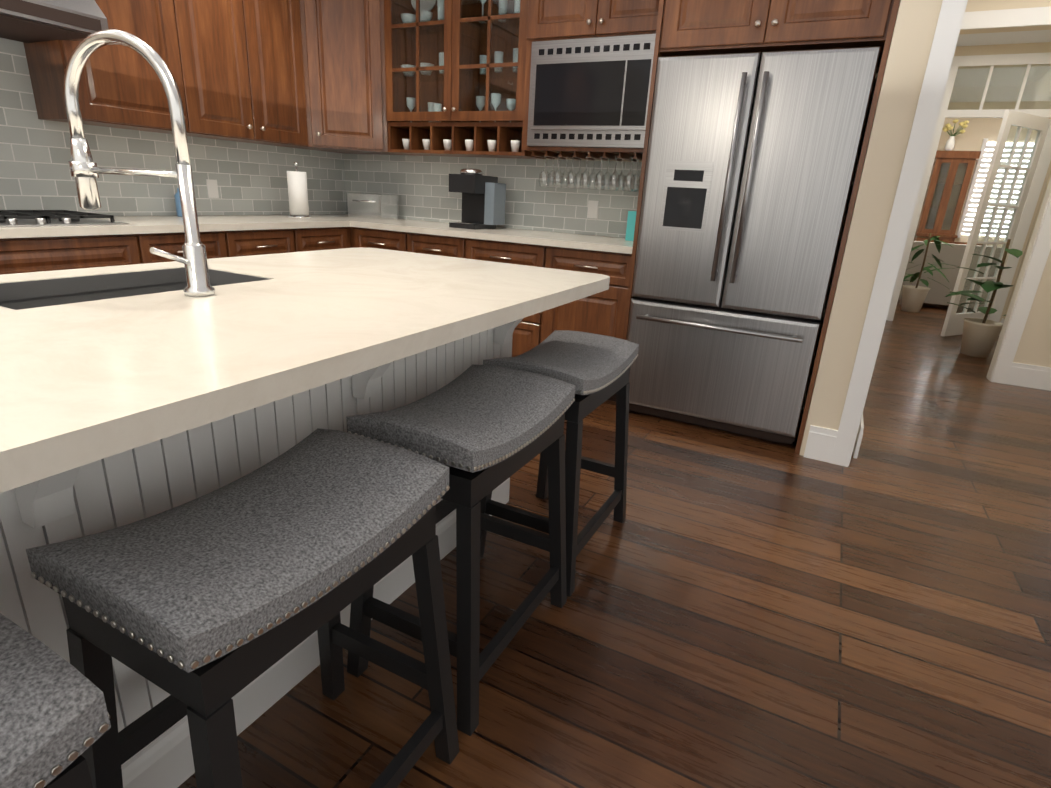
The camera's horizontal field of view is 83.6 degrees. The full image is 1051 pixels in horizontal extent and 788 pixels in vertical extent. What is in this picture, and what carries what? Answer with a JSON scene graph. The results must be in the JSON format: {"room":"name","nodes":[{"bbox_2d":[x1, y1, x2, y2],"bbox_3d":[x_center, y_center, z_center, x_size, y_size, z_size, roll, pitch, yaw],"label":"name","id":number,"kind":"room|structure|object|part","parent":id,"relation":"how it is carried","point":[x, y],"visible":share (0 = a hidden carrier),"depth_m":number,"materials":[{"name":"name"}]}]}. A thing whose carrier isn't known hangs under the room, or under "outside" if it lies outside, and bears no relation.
{"room":"kitchen","nodes":[
{"label":"kitchen","id":0,"kind":"room"},
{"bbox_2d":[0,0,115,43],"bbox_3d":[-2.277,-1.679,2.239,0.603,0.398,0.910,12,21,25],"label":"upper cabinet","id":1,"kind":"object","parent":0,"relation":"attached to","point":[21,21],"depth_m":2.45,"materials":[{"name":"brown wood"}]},
{"bbox_2d":[0,0,109,45],"bbox_3d":[-2.276,-1.675,2.239,0.605,0.404,0.910,12,21,25],"label":"hood","id":2,"kind":"object","parent":1,"relation":"attached to","point":[22,22],"depth_m":2.45,"materials":[{"name":"silver metal"}]},
{"bbox_2d":[16,0,195,135],"bbox_3d":[-2.080,-1.927,2.859,0.330,1.145,0.564,12,21,25],"label":"upper cabinet","id":3,"kind":"object","parent":0,"relation":"attached to","point":[120,91],"depth_m":2.88,"materials":[{"name":"brown wood"}]},
{"bbox_2d":[180,0,311,147],"bbox_3d":[-1.754,-2.114,3.458,0.330,1.145,0.851,12,21,25],"label":"upper cabinet","id":4,"kind":"object","parent":0,"relation":"attached to","point":[248,81],"depth_m":3.45,"materials":[{"name":"brown wood"}]},
{"bbox_2d":[292,0,399,155],"bbox_3d":[-1.278,-2.322,3.846,0.766,1.335,0.345,12,21,25],"label":"upper cabinet","id":5,"kind":"object","parent":0,"relation":"attached to","point":[350,45],"depth_m":3.86,"materials":[{"name":"brown wood"}]},
{"bbox_2d":[178,299,1050,787],"bbox_3d":[-0.794,-0.276,4.344,14.000,0.060,18.000,12,21,25],"label":"floor","id":6,"kind":"structure","parent":0,"point":[738,611],"depth_m":1.72,"materials":[{"name":"brown wood"}]},
{"bbox_2d":[0,613,110,787],"bbox_3d":[-0.679,0.638,0.528,0.366,0.698,0.536,12,21,25],"label":"stool","id":7,"kind":"object","parent":6,"relation":"on","point":[55,724],"visible":1,"depth_m":0.55,"materials":[{"name":"fabric"}]},
{"bbox_2d":[26,428,458,787],"bbox_3d":[-0.411,0.485,1.019,0.366,0.698,0.536,12,21,25],"label":"stool","id":8,"kind":"object","parent":6,"relation":"on","point":[203,610],"visible":1,"depth_m":0.83,"materials":[{"name":"fabric"}]},
{"bbox_2d":[0,277,572,787],"bbox_3d":[-0.804,0.261,1.335,0.934,0.875,2.276,12,21,25],"label":"kitchen island","id":9,"kind":"object","parent":6,"relation":"on","point":[145,483],"depth_m":1.14,"materials":[{"name":"wood"}]},
{"bbox_2d":[0,247,443,308],"bbox_3d":[-1.059,-0.197,1.218,0.440,0.038,2.580,12,21,25],"label":"island countertop","id":10,"kind":"structure","parent":9,"relation":"on","point":[318,261],"depth_m":1.80,"materials":[{"name":"beige stone"}]},
{"bbox_2d":[0,257,609,496],"bbox_3d":[-0.581,-0.093,0.990,0.640,0.038,2.580,12,21,25],"label":"island countertop","id":11,"kind":"structure","parent":9,"relation":"on","point":[84,384],"depth_m":0.93,"materials":[{"name":"beige stone"}]},
{"bbox_2d":[346,365,574,735],"bbox_3d":[-0.144,0.331,1.510,0.366,0.698,0.536,12,21,25],"label":"stool","id":12,"kind":"object","parent":6,"relation":"on","point":[481,432],"visible":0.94,"depth_m":1.35,"materials":[{"name":"fabric"}]},
{"bbox_2d":[512,311,543,356],"bbox_3d":[-0.007,-0.574,3.897,0.550,0.875,0.628,12,21,25],"label":"base cabinet","id":13,"kind":"object","parent":6,"relation":"on","point":[526,335],"depth_m":3.59,"materials":[{"name":"brown wood"}]},
{"bbox_2d":[480,330,638,596],"bbox_3d":[0.115,0.183,1.984,0.366,0.698,0.536,12,21,25],"label":"stool","id":14,"kind":"object","parent":6,"relation":"on","point":[594,369],"visible":0.69,"depth_m":1.85,"materials":[{"name":"fabric"}]},
{"bbox_2d":[540,260,615,342],"bbox_3d":[0.474,-0.469,3.668,0.537,0.875,0.628,12,21,25],"label":"base cabinet","id":15,"kind":"object","parent":6,"relation":"on","point":[590,314],"depth_m":3.36,"materials":[{"name":"brown wood"}]},
{"bbox_2d":[0,212,627,274],"bbox_3d":[-1.101,-0.721,2.736,2.638,0.037,3.526,12,21,25],"label":"countertop","id":16,"kind":"structure","parent":15,"relation":"on","point":[33,247],"depth_m":3.34,"materials":[{"name":"beige stone"}]},
{"bbox_2d":[0,208,131,227],"bbox_3d":[-2.320,-0.756,2.521,0.510,0.037,0.900,12,21,25],"label":"cooktop","id":17,"kind":"object","parent":16,"relation":"in","point":[9,217],"depth_m":2.72,"materials":[{"name":"black metal"}]},
{"bbox_2d":[174,187,181,216],"bbox_3d":[-2.033,-1.141,3.479,0.060,0.175,0.070,12,21,25],"label":"bottle","id":18,"kind":"object","parent":16,"relation":"on","point":[178,204],"visible":0.33,"depth_m":3.45,"materials":[{"name":"blue plastic"}]},
{"bbox_2d":[287,162,310,217],"bbox_3d":[-1.531,-1.371,3.954,0.150,0.355,0.150,12,21,25],"label":"paper towel roll","id":19,"kind":"object","parent":16,"relation":"on","point":[297,193],"visible":1,"depth_m":3.92,"materials":[{"name":"white paper"}]},
{"bbox_2d":[347,193,397,219],"bbox_3d":[-1.143,-1.397,4.377,0.320,0.170,0.191,12,21,25],"label":"toaster","id":20,"kind":"object","parent":16,"relation":"on","point":[373,206],"visible":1,"depth_m":4.31,"materials":[{"name":"white metal"}]},
{"bbox_2d":[449,168,505,228],"bbox_3d":[-0.313,-1.280,3.862,0.270,0.370,0.280,12,21,25],"label":"coffee maker","id":21,"kind":"object","parent":16,"relation":"on","point":[483,201],"visible":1,"depth_m":3.83,"materials":[{"name":"black plastic"}]},
{"bbox_2d":[625,211,636,240],"bbox_3d":[0.699,-1.014,3.559,0.140,0.170,0.120,12,21,25],"label":"box","id":22,"kind":"object","parent":16,"relation":"on","point":[630,228],"visible":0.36,"depth_m":3.53,"materials":[{"name":"teal"}]},
{"bbox_2d":[607,40,887,453],"bbox_3d":[1.105,-0.745,3.163,0.998,1.790,0.718,12,21,25],"label":"refrigerator","id":23,"kind":"object","parent":6,"relation":"on","point":[736,126],"depth_m":2.80,"materials":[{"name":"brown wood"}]},
{"bbox_2d":[614,0,899,453],"bbox_3d":[1.123,-1.184,2.989,1.050,2.734,0.799,12,21,25],"label":"tall cabinet","id":24,"kind":"object","parent":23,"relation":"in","point":[757,109],"depth_m":2.75,"materials":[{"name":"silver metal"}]},
{"bbox_2d":[901,233,961,311],"bbox_3d":[4.886,-1.481,7.215,0.816,0.950,0.787,12,21,25],"label":"plant","id":25,"kind":"object","parent":6,"relation":"on","point":[913,298],"visible":0.77,"depth_m":7.26,"materials":[{"name":"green plant"}]},
{"bbox_2d":[914,150,982,245],"bbox_3d":[6.411,-2.539,8.850,0.900,2.050,0.480,12,21,25],"label":"hutch","id":26,"kind":"object","parent":6,"relation":"on","point":[947,188],"visible":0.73,"depth_m":8.76,"materials":[{"name":"brown wood"}]},
{"bbox_2d":[942,119,968,150],"bbox_3d":[6.197,-3.747,8.525,0.293,0.418,0.249,12,21,25],"label":"vase","id":27,"kind":"object","parent":26,"relation":"on","point":[950,144],"visible":0.98,"depth_m":8.52,"materials":[{"name":"white"}]},
{"bbox_2d":[899,241,1001,307],"bbox_3d":[5.835,-1.569,7.826,1.400,0.820,0.900,12,21,25],"label":"sofa","id":28,"kind":"object","parent":6,"relation":"on","point":[951,256],"visible":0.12,"depth_m":7.55,"materials":[{"name":"grey fabric"}]},
{"bbox_2d":[945,239,1022,357],"bbox_3d":[4.032,-0.814,5.056,0.731,1.000,0.589,12,21,25],"label":"plant","id":29,"kind":"object","parent":6,"relation":"on","point":[979,337],"visible":0.9,"depth_m":5.10,"materials":[{"name":"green plant"}]},
{"bbox_2d":[398,73,877,409],"bbox_3d":[0.253,-1.546,3.895,3.740,2.740,0.120,12,21,25],"label":"wall","id":30,"kind":"structure","parent":0,"point":[860,147],"depth_m":3.26,"materials":[{"name":"beige paint"}]},
{"bbox_2d":[0,0,676,241],"bbox_3d":[-1.078,-1.120,2.599,2.638,0.805,3.526,12,21,25],"label":"backsplash","id":31,"kind":"structure","parent":30,"relation":"attached to","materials":[{"name":"tile"}]},
{"bbox_2d":[328,0,423,159],"bbox_3d":[-1.132,-2.405,4.113,0.766,1.335,0.330,12,21,25],"label":"upper cabinet","id":32,"kind":"object","parent":30,"relation":"attached to","point":[409,13],"depth_m":3.95,"materials":[{"name":"brown wood"}]},
{"bbox_3d":[-0.395,-2.144,3.759,1.065,1.150,0.388,12,21,25],"label":"glass","id":33,"kind":"part","parent":32,"relation":"part of","materials":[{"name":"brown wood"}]},
{"bbox_2d":[516,28,655,155],"bbox_3d":[0.444,-1.718,3.425,0.860,0.546,0.405,12,21,25],"label":"upper cabinet","id":34,"kind":"object","parent":30,"relation":"attached to","point":[574,93],"depth_m":3.29,"materials":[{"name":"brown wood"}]},
{"bbox_2d":[526,33,679,152],"bbox_3d":[0.431,-1.710,3.400,0.766,0.546,0.347,12,21,25],"label":"microwave","id":35,"kind":"object","parent":34,"relation":"in","point":[587,93],"depth_m":3.26,"materials":[{"name":"silver metal"}]},
{"bbox_2d":[520,0,659,35],"bbox_3d":[0.481,-2.272,3.246,0.860,0.615,0.380,12,21,25],"label":"upper cabinet","id":36,"kind":"object","parent":30,"relation":"attached to","point":[541,17],"depth_m":3.18,"materials":[{"name":"brown wood"}]},
{"bbox_2d":[656,0,899,71],"bbox_3d":[1.225,-2.050,2.721,0.938,0.914,0.700,12,21,25],"label":"upper cabinet","id":37,"kind":"object","parent":30,"relation":"attached to","point":[681,25],"depth_m":2.54,"materials":[{"name":"brown wood"}]},
{"bbox_2d":[799,0,942,455],"bbox_3d":[3.541,-0.666,1.865,4.380,2.740,0.750,12,21,25],"label":"wall","id":38,"kind":"structure","parent":0,"point":[916,21],"depth_m":2.50,"materials":[{"name":"beige paint"}]},
{"bbox_2d":[853,413,863,458],"bbox_3d":[2.709,-0.376,4.854,0.016,0.165,4.650,12,21,25],"label":"baseboard","id":39,"kind":"structure","parent":38,"relation":"attached to","point":[860,431],"depth_m":2.90,"materials":[{"name":"white wood"}]},
{"bbox_2d":[830,0,1050,466],"bbox_3d":[2.259,-0.675,2.174,1.565,2.420,0.143,12,21,25],"label":"door frame","id":40,"kind":"structure","parent":38,"relation":"attached to","point":[932,112],"depth_m":2.31,"materials":[{"name":"white paint"}]},
{"bbox_2d":[937,0,1050,366],"bbox_3d":[3.396,-1.450,4.125,1.410,2.740,0.120,12,21,25],"label":"wall","id":41,"kind":"structure","parent":0,"point":[1034,347],"depth_m":4.06,"materials":[{"name":"beige paint"}]},
{"bbox_2d":[957,138,1033,237],"bbox_3d":[6.961,-3.005,8.676,0.680,1.400,0.059,12,21,25],"label":"room window","id":42,"kind":"structure","parent":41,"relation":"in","point":[976,187],"depth_m":8.70,"materials":[{"name":"white"}]},
{"bbox_2d":[940,110,1050,336],"bbox_3d":[4.599,-1.604,5.770,0.800,2.070,0.035,-7,21,-28],"label":"french door","id":43,"kind":"structure","parent":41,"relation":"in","point":[953,323],"depth_m":5.68,"materials":[{"name":"white"}]},
{"bbox_2d":[948,64,1050,109],"bbox_3d":[4.680,-2.989,5.746,0.860,0.390,0.004,12,21,25],"label":"transom","id":44,"kind":"object","parent":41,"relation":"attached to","point":[1039,79],"visible":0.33,"depth_m":5.76,"materials":[{"name":"clear glass"}]},
{"bbox_2d":[1006,362,1050,390],"bbox_3d":[3.802,-0.106,4.245,0.510,0.165,0.016,12,21,25],"label":"baseboard","id":45,"kind":"structure","parent":41,"relation":"attached to","point":[1025,375],"depth_m":4.29,"materials":[{"name":"white wood"}]},
{"bbox_2d":[950,30,1050,101],"bbox_3d":[0.482,-3.588,5.500,14.000,0.100,13.110,12,21,25],"label":"ceiling","id":46,"kind":"structure","parent":0,"point":[1019,37],"depth_m":6.91,"materials":[{"name":"white paint"}]},
{"bbox_3d":[-2.613,-1.668,2.768,0.432,3.400,4.610,12,21,25],"label":"wall","id":47,"kind":"structure","parent":0,"visible":0},
{"bbox_2d":[206,179,218,197],"bbox_3d":[-1.979,-1.298,3.719,0.007,0.110,0.070,12,21,25],"label":"switch plate","id":48,"kind":"object","parent":47,"relation":"attached to","point":[212,192],"depth_m":3.71,"materials":[{"name":"white plastic"}]},
{"bbox_2d":[587,200,598,218],"bbox_3d":[0.437,-1.196,3.814,0.070,0.110,0.008,12,21,25],"label":"switch plate","id":49,"kind":"object","parent":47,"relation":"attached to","point":[592,212],"depth_m":3.81,"materials":[{"name":"white plastic"}]}
]}

